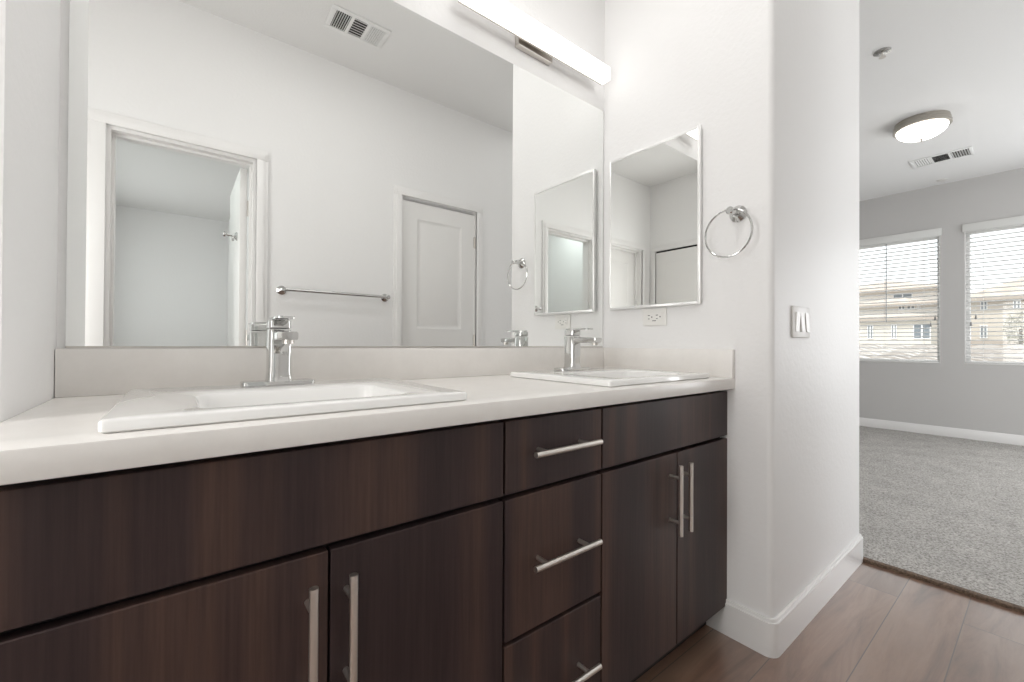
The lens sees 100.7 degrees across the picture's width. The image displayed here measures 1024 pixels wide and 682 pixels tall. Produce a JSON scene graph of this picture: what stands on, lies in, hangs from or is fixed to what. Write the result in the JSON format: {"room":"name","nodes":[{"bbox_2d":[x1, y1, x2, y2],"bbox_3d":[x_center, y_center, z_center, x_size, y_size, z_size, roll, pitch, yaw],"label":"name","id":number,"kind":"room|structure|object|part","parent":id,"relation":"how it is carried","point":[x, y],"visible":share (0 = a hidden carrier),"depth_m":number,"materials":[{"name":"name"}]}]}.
{"room":"bathroom","nodes":[
{"label":"bathroom","id":0,"kind":"room"},
{"bbox_2d":[0,0,60,421],"bbox_3d":[-1.239,-0.389,0.439,1.033,2.720,0.455,1,0,-38],"label":"wall","id":1,"kind":"structure","parent":0,"point":[29,29],"depth_m":0.68,"materials":[{"name":"white paint"}]},
{"bbox_2d":[56,0,604,348],"bbox_3d":[-0.285,-0.378,1.402,1.657,2.720,0.120,1,0,-38],"label":"wall","id":2,"kind":"structure","parent":0,"point":[581,23],"depth_m":1.53,"materials":[{"name":"white paint"}]},
{"bbox_2d":[54,348,603,397],"bbox_3d":[-0.252,0.070,1.338,1.636,0.096,0.020,1,0,-38],"label":"backsplash","id":3,"kind":"structure","parent":2,"relation":"attached to","point":[79,372],"depth_m":1.04,"materials":[{"name":"stone"}]},
{"bbox_2d":[65,0,602,347],"bbox_3d":[-0.245,-0.496,1.353,1.632,1.034,0.007,1,0,-38],"label":"vanity mirror","id":4,"kind":"object","parent":2,"relation":"attached to","point":[366,173],"visible":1,"depth_m":1.14,"materials":[{"name":"silver glass"}]},
{"bbox_2d":[458,0,609,84],"bbox_3d":[0.103,-1.113,1.576,0.707,0.073,0.087,1,0,-38],"label":"vanity light","id":5,"kind":"object","parent":2,"relation":"attached to","point":[532,38],"visible":1,"depth_m":1.55,"materials":[{"name":"silver metal"}]},
{"bbox_2d":[603,0,858,617],"bbox_3d":[0.382,-0.366,2.693,0.989,2.720,2.676,1,0,-38],"label":"wall","id":6,"kind":"structure","parent":0,"point":[771,87],"depth_m":1.49,"materials":[{"name":"white paint"}]},
{"bbox_2d":[608,125,701,309],"bbox_3d":[0.547,-0.449,1.665,0.023,0.634,0.405,1,0,-38],"label":"medicine cabinet","id":7,"kind":"object","parent":6,"relation":"attached to","point":[655,190],"visible":1,"depth_m":1.63,"materials":[{"name":"white metal"}]},
{"bbox_2d":[643,308,666,325],"bbox_3d":[0.557,-0.094,1.660,0.007,0.067,0.103,1,0,-38],"label":"wall outlet","id":8,"kind":"object","parent":6,"relation":"attached to","point":[656,316],"visible":1,"depth_m":1.66,"materials":[{"name":"white plastic"}]},
{"bbox_2d":[647,312,661,321],"bbox_3d":[0.556,-0.094,1.659,0.003,0.033,0.068,1,0,-38],"label":"socket","id":9,"kind":"object","parent":8,"relation":"attached to","point":[651,316],"depth_m":1.66,"materials":[{"name":"white plastic"}]},
{"bbox_2d":[704,205,752,257],"bbox_3d":[0.721,-0.363,1.407,0.067,0.177,0.161,1,0,-38],"label":"towel ring","id":10,"kind":"object","parent":6,"relation":"attached to","point":[738,213],"visible":1,"depth_m":1.40,"materials":[{"name":"silver metal"}]},
{"bbox_3d":[0.724,-0.424,1.392,0.052,0.025,0.025,1,0,-38],"label":"post","id":11,"kind":"part","parent":10,"relation":"part of","materials":[{"name":"silver metal"}]},
{"bbox_3d":[0.750,-0.424,1.412,0.017,0.055,0.055,1,0,-38],"label":"plate","id":12,"kind":"part","parent":10,"relation":"part of","materials":[{"name":"silver metal"}]},
{"bbox_2d":[706,533,862,657],"bbox_3d":[0.386,0.936,2.671,1.017,0.117,2.670,1,0,-38],"label":"baseboard","id":13,"kind":"structure","parent":6,"relation":"attached to","point":[769,637],"depth_m":1.42,"materials":[{"name":"white paint"}]},
{"bbox_2d":[791,305,809,337],"bbox_3d":[1.005,-0.065,1.471,0.161,0.108,0.013,1,0,-38],"label":"light switch","id":14,"kind":"object","parent":6,"relation":"attached to","point":[800,316],"visible":1,"depth_m":1.46,"materials":[{"name":"white plastic"}]},
{"bbox_2d":[634,426,1023,681],"bbox_3d":[2.214,1.019,1.285,7.850,0.074,7.150,1,0,-38],"label":"floor","id":15,"kind":"structure","parent":0,"point":[881,625],"depth_m":1.69,"materials":[{"name":"brown wood"}]},
{"bbox_2d":[0,420,502,681],"bbox_3d":[-0.446,0.564,0.827,0.704,0.828,0.574,1,0,-38],"label":"vanity cabinet","id":16,"kind":"object","parent":15,"relation":"on","point":[374,558],"visible":0.96,"depth_m":0.59,"materials":[{"name":"black wood"}]},
{"bbox_3d":[-0.418,0.600,0.549,0.333,0.564,0.021,1,0,-38],"label":"door","id":17,"kind":"part","parent":16,"relation":"part of","materials":[{"name":"brown wood"}]},
{"bbox_3d":[-0.290,0.449,0.611,0.012,0.199,0.042,1,0,-38],"label":"handle","id":18,"kind":"part","parent":16,"relation":"part of","materials":[{"name":"silver metal"}]},
{"bbox_3d":[-0.246,0.449,0.645,0.012,0.199,0.042,1,0,-38],"label":"handle","id":19,"kind":"part","parent":16,"relation":"part of","materials":[{"name":"silver metal"}]},
{"bbox_2d":[0,348,734,485],"bbox_3d":[-0.076,0.087,1.131,1.656,0.132,0.562,1,0,-38],"label":"countertop","id":20,"kind":"structure","parent":16,"relation":"on","point":[59,437],"depth_m":0.88,"materials":[{"name":"stone"}]},
{"bbox_2d":[240,316,314,386],"bbox_3d":[-0.491,0.022,0.911,0.143,0.148,0.149,1,0,-38],"label":"faucet","id":21,"kind":"object","parent":20,"relation":"on","point":[278,342],"visible":1,"depth_m":0.93,"materials":[{"name":"silver metal"}]},
{"bbox_3d":[-0.521,0.092,0.948,0.143,0.008,0.052,1,0,-38],"label":"plate","id":22,"kind":"part","parent":21,"relation":"part of","materials":[{"name":"silver metal"}]},
{"bbox_3d":[-0.521,-0.037,0.949,0.044,0.020,0.046,1,0,-38],"label":"handle","id":23,"kind":"part","parent":21,"relation":"part of","materials":[{"name":"silver metal"}]},
{"bbox_3d":[-0.501,-0.050,0.924,0.034,0.005,0.108,1,0,-38],"label":"lever","id":24,"kind":"part","parent":21,"relation":"part of","materials":[{"name":"silver metal"}]},
{"bbox_3d":[-0.478,-0.011,0.895,0.033,0.019,0.107,1,0,-38],"label":"spout","id":25,"kind":"part","parent":21,"relation":"part of","materials":[{"name":"silver metal"}]},
{"bbox_2d":[98,378,466,432],"bbox_3d":[-0.416,0.155,0.823,0.515,0.117,0.417,1,0,-38],"label":"sink","id":26,"kind":"object","parent":20,"relation":"in","point":[155,408],"visible":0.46,"depth_m":0.73,"materials":[{"name":"white ceramic"}]},
{"bbox_2d":[554,328,601,370],"bbox_3d":[0.247,0.030,1.492,0.143,0.148,0.149,1,0,-38],"label":"faucet","id":27,"kind":"object","parent":20,"relation":"on","point":[573,339],"visible":1,"depth_m":1.51,"materials":[{"name":"silver metal"}]},
{"bbox_3d":[0.217,0.100,1.529,0.143,0.008,0.052,1,0,-38],"label":"plate","id":28,"kind":"part","parent":27,"relation":"part of","materials":[{"name":"silver metal"}]},
{"bbox_3d":[0.218,-0.029,1.530,0.044,0.020,0.046,1,0,-38],"label":"handle","id":29,"kind":"part","parent":27,"relation":"part of","materials":[{"name":"silver metal"}]},
{"bbox_3d":[0.238,-0.042,1.505,0.034,0.005,0.108,1,0,-38],"label":"lever","id":30,"kind":"part","parent":27,"relation":"part of","materials":[{"name":"silver metal"}]},
{"bbox_3d":[0.260,-0.003,1.476,0.033,0.019,0.107,1,0,-38],"label":"spout","id":31,"kind":"part","parent":27,"relation":"part of","materials":[{"name":"silver metal"}]},
{"bbox_2d":[510,367,709,386],"bbox_3d":[0.323,0.163,1.404,0.515,0.117,0.417,1,0,-38],"label":"sink","id":32,"kind":"object","parent":20,"relation":"in","point":[607,376],"visible":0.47,"depth_m":1.32,"materials":[{"name":"white ceramic"}]},
{"bbox_3d":[-0.155,0.603,0.756,0.329,0.564,0.021,1,0,-38],"label":"door","id":33,"kind":"part","parent":16,"relation":"part of","materials":[{"name":"brown wood"}]},
{"bbox_2d":[497,407,602,681],"bbox_3d":[-0.051,0.568,1.137,0.300,0.828,0.574,1,0,-38],"label":"base cabinet","id":34,"kind":"object","parent":15,"relation":"on","point":[551,498],"visible":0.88,"depth_m":0.93,"materials":[{"name":"black wood"}]},
{"bbox_3d":[0.095,0.467,0.953,0.294,0.287,0.021,1,0,-38],"label":"drawer","id":35,"kind":"part","parent":34,"relation":"part of","materials":[{"name":"brown wood"}]},
{"bbox_3d":[0.096,0.238,0.955,0.294,0.148,0.021,1,0,-38],"label":"drawer","id":36,"kind":"part","parent":34,"relation":"part of","materials":[{"name":"brown wood"}]},
{"bbox_3d":[0.093,0.753,0.951,0.294,0.268,0.021,1,0,-38],"label":"drawer","id":37,"kind":"part","parent":34,"relation":"part of","materials":[{"name":"brown wood"}]},
{"bbox_3d":[0.117,0.463,0.931,0.200,0.012,0.042,1,0,-38],"label":"handle","id":38,"kind":"part","parent":34,"relation":"part of","materials":[{"name":"silver metal"}]},
{"bbox_3d":[0.119,0.232,0.933,0.200,0.012,0.042,1,0,-38],"label":"handle","id":39,"kind":"part","parent":34,"relation":"part of","materials":[{"name":"silver metal"}]},
{"bbox_3d":[0.116,0.750,0.930,0.200,0.012,0.042,1,0,-38],"label":"handle","id":40,"kind":"part","parent":34,"relation":"part of","materials":[{"name":"silver metal"}]},
{"bbox_2d":[594,391,726,681],"bbox_3d":[0.322,0.572,1.431,0.649,0.828,0.574,1,0,-38],"label":"vanity cabinet","id":41,"kind":"object","parent":15,"relation":"on","point":[663,471],"visible":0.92,"depth_m":1.19,"materials":[{"name":"black wood"}]},
{"bbox_3d":[0.345,0.608,1.150,0.334,0.564,0.021,1,0,-38],"label":"door","id":42,"kind":"part","parent":41,"relation":"part of","materials":[{"name":"brown wood"}]},
{"bbox_3d":[0.467,0.451,1.206,0.012,0.198,0.042,1,0,-38],"label":"handle","id":43,"kind":"part","parent":41,"relation":"part of","materials":[{"name":"silver metal"}]},
{"bbox_3d":[0.509,0.451,1.239,0.012,0.198,0.042,1,0,-38],"label":"handle","id":44,"kind":"part","parent":41,"relation":"part of","materials":[{"name":"silver metal"}]},
{"bbox_3d":[0.601,0.611,1.351,0.309,0.564,0.021,1,0,-38],"label":"door","id":45,"kind":"part","parent":41,"relation":"part of","materials":[{"name":"brown wood"}]},
{"bbox_2d":[863,557,1023,612],"bbox_3d":[1.855,0.989,1.590,0.034,0.014,0.874,1,0,-38],"label":"trim","id":46,"kind":"structure","parent":15,"relation":"on","point":[1005,604],"depth_m":1.71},
{"bbox_2d":[859,0,1023,200],"bbox_3d":[1.953,-1.783,1.817,8.050,0.120,6.300,1,0,-38],"label":"ceiling","id":47,"kind":"structure","parent":0,"point":[964,58],"depth_m":2.86,"materials":[{"name":"white paint"}]},
{"bbox_2d":[873,47,891,58],"bbox_3d":[2.196,-1.698,2.517,0.084,0.036,0.084,1,0,-38],"label":"sprinkler","id":48,"kind":"object","parent":47,"relation":"attached to","point":[882,52],"visible":1,"depth_m":2.51,"materials":[{"name":"silver metal"}]},
{"bbox_2d":[893,110,952,141],"bbox_3d":[3.176,-1.624,3.292,0.336,0.164,0.336,1,0,-38],"label":"ceiling lamp","id":49,"kind":"object","parent":47,"relation":"attached to","point":[920,127],"visible":1,"depth_m":3.21,"materials":[{"name":"white glass"}]},
{"bbox_3d":[3.176,-1.606,3.292,0.300,0.080,0.300,1,0,-38],"label":"lamp shade","id":50,"kind":"part","parent":49,"relation":"part of","materials":[{"name":"white glass"}]},
{"bbox_2d":[909,146,974,168],"bbox_3d":[3.972,-1.694,3.931,0.240,0.008,0.407,1,0,-38],"label":"ceiling vent","id":51,"kind":"object","parent":47,"relation":"in","point":[967,151],"visible":1,"depth_m":3.92,"materials":[{"name":"white metal"}]},
{"bbox_2d":[859,168,1023,435],"bbox_3d":[5.014,-0.330,4.222,0.160,2.720,6.000,1,0,-38],"label":"wall","id":52,"kind":"structure","parent":0,"point":[951,392],"depth_m":4.53,"materials":[{"name":"grey paint"}]},
{"bbox_2d":[859,236,939,362],"bbox_3d":[4.395,-0.464,4.993,0.151,1.410,0.923,1,0,-38],"label":"window","id":53,"kind":"structure","parent":52,"relation":"in","point":[938,240],"depth_m":4.66,"materials":[{"name":"white paint"}]},
{"bbox_3d":[4.368,0.235,4.970,0.091,0.012,0.913,1,0,-38],"label":"sill","id":54,"kind":"part","parent":53,"relation":"part of","materials":[{"name":"white paint"}]},
{"bbox_2d":[859,228,941,361],"bbox_3d":[4.357,-0.497,4.964,0.083,1.444,0.951,1,0,-38],"label":"window blind","id":55,"kind":"object","parent":53,"relation":"attached to","point":[932,234],"visible":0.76,"depth_m":4.87,"materials":[{"name":"white plastic"}]},
{"bbox_3d":[4.372,-1.148,4.977,0.052,0.038,0.911,1,0,-38],"label":"head rail","id":56,"kind":"part","parent":55,"relation":"part of","materials":[{"name":"white plastic"}]},
{"bbox_3d":[4.365,0.216,4.968,0.052,0.018,0.903,1,0,-38],"label":"rail","id":57,"kind":"part","parent":55,"relation":"part of","materials":[{"name":"white plastic"}]},
{"bbox_3d":[4.594,-0.666,4.634,0.002,0.932,0.037,1,0,-38],"label":"lift cord","id":58,"kind":"part","parent":55,"relation":"part of","materials":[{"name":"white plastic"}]},
{"bbox_2d":[859,417,1023,445],"bbox_3d":[4.938,0.974,4.160,0.014,0.110,5.980,1,0,-38],"label":"baseboard","id":59,"kind":"structure","parent":52,"relation":"attached to","point":[1004,438],"depth_m":4.53,"materials":[{"name":"white paint"}]},
{"bbox_2d":[964,232,1023,365],"bbox_3d":[5.079,-0.465,4.124,0.151,1.410,0.925,1,0,-38],"label":"window","id":60,"kind":"structure","parent":52,"relation":"in","point":[965,235],"depth_m":4.48,"materials":[{"name":"white paint"}]},
{"bbox_2d":[962,215,1023,363],"bbox_3d":[5.041,-0.499,4.095,0.083,1.444,0.953,1,0,-38],"label":"window blind","id":61,"kind":"object","parent":60,"relation":"attached to","point":[1017,222],"visible":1,"depth_m":4.30,"materials":[{"name":"white plastic"}]},
{"bbox_3d":[5.056,-1.150,4.108,0.052,0.038,0.913,1,0,-38],"label":"head rail","id":62,"kind":"part","parent":61,"relation":"part of","materials":[{"name":"white plastic"}]},
{"bbox_3d":[5.049,0.214,4.099,0.052,0.018,0.905,1,0,-38],"label":"rail","id":63,"kind":"part","parent":61,"relation":"part of","materials":[{"name":"white plastic"}]},
{"bbox_3d":[5.051,0.233,4.101,0.091,0.012,0.915,1,0,-38],"label":"sill","id":64,"kind":"part","parent":60,"relation":"part of","materials":[{"name":"white paint"}]},
{"label":"outside","id":65,"kind":"structure","parent":0,"visible":0},
{"bbox_3d":[63.075,5.585,63.887,164.700,0.300,200.000,1,0,-38],"label":"ground","id":66,"kind":"structure","parent":65,"visible":0},
{"bbox_2d":[859,313,936,345],"bbox_3d":[31.479,1.388,35.084,6.850,7.374,6.092,1,0,-38],"label":"house","id":67,"kind":"structure","parent":66,"relation":"on","point":[869,332],"depth_m":32.62,"materials":[{"name":"beige paint"}]},
{"bbox_3d":[28.623,-0.729,33.907,0.030,1.027,0.268,1,0,-38],"label":"pane","id":68,"kind":"part","parent":67,"relation":"part of","materials":[{"name":"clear glass"}]},
{"bbox_3d":[30.473,-0.700,31.555,0.030,1.005,0.848,1,0,-38],"label":"pane","id":69,"kind":"part","parent":67,"relation":"part of","materials":[{"name":"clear glass"}]},
{"bbox_2d":[859,280,936,302],"bbox_3d":[45.412,-1.033,51.370,13.650,12.579,11.858,1,0,-38],"label":"house","id":70,"kind":"structure","parent":66,"relation":"on","point":[888,281],"depth_m":46.56,"materials":[{"name":"white paint"}]},
{"bbox_3d":[42.181,-4.794,45.841,0.030,0.483,1.448,1,0,-38],"label":"pane","id":71,"kind":"part","parent":70,"relation":"part of","materials":[{"name":"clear glass"}]},
{"bbox_2d":[859,298,936,315],"bbox_3d":[37.776,0.480,41.648,9.250,9.343,8.187,1,0,-38],"label":"house","id":72,"kind":"structure","parent":66,"relation":"on","point":[898,299],"depth_m":38.66,"materials":[{"name":"white paint"}]},
{"bbox_2d":[859,345,1023,361],"bbox_3d":[7.349,2.408,7.581,4.030,4.713,8.800,1,0,-38],"label":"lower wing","id":73,"kind":"object","parent":66,"relation":"on","point":[903,352],"visible":0.16,"depth_m":7.22},
{"bbox_2d":[971,341,1023,346],"bbox_3d":[34.468,2.515,30.017,0.400,5.088,3.219,1,0,-38],"label":"wall","id":74,"kind":"structure","parent":66,"relation":"on","point":[972,342],"depth_m":30.00,"materials":[{"name":"beige"}]},
{"bbox_2d":[971,277,1023,339],"bbox_3d":[44.263,-0.410,31.798,11.450,11.069,14.074,1,0,-38],"label":"gabled house","id":75,"kind":"structure","parent":66,"relation":"on","point":[1022,278],"depth_m":32.70,"materials":[{"name":"beige paint"}]},
{"bbox_3d":[36.845,-0.723,33.160,0.030,0.922,0.300,1,0,-38],"label":"pane","id":76,"kind":"part","parent":75,"relation":"part of","materials":[{"name":"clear glass"}]},
{"bbox_2d":[1001,311,1023,343],"bbox_3d":[32.642,1.496,27.209,2.154,7.068,1.732,1,0,-38],"label":"tree","id":77,"kind":"object","parent":66,"relation":"on","point":[1021,324],"visible":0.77,"depth_m":27.23,"materials":[{"name":"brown plant"}]}
]}

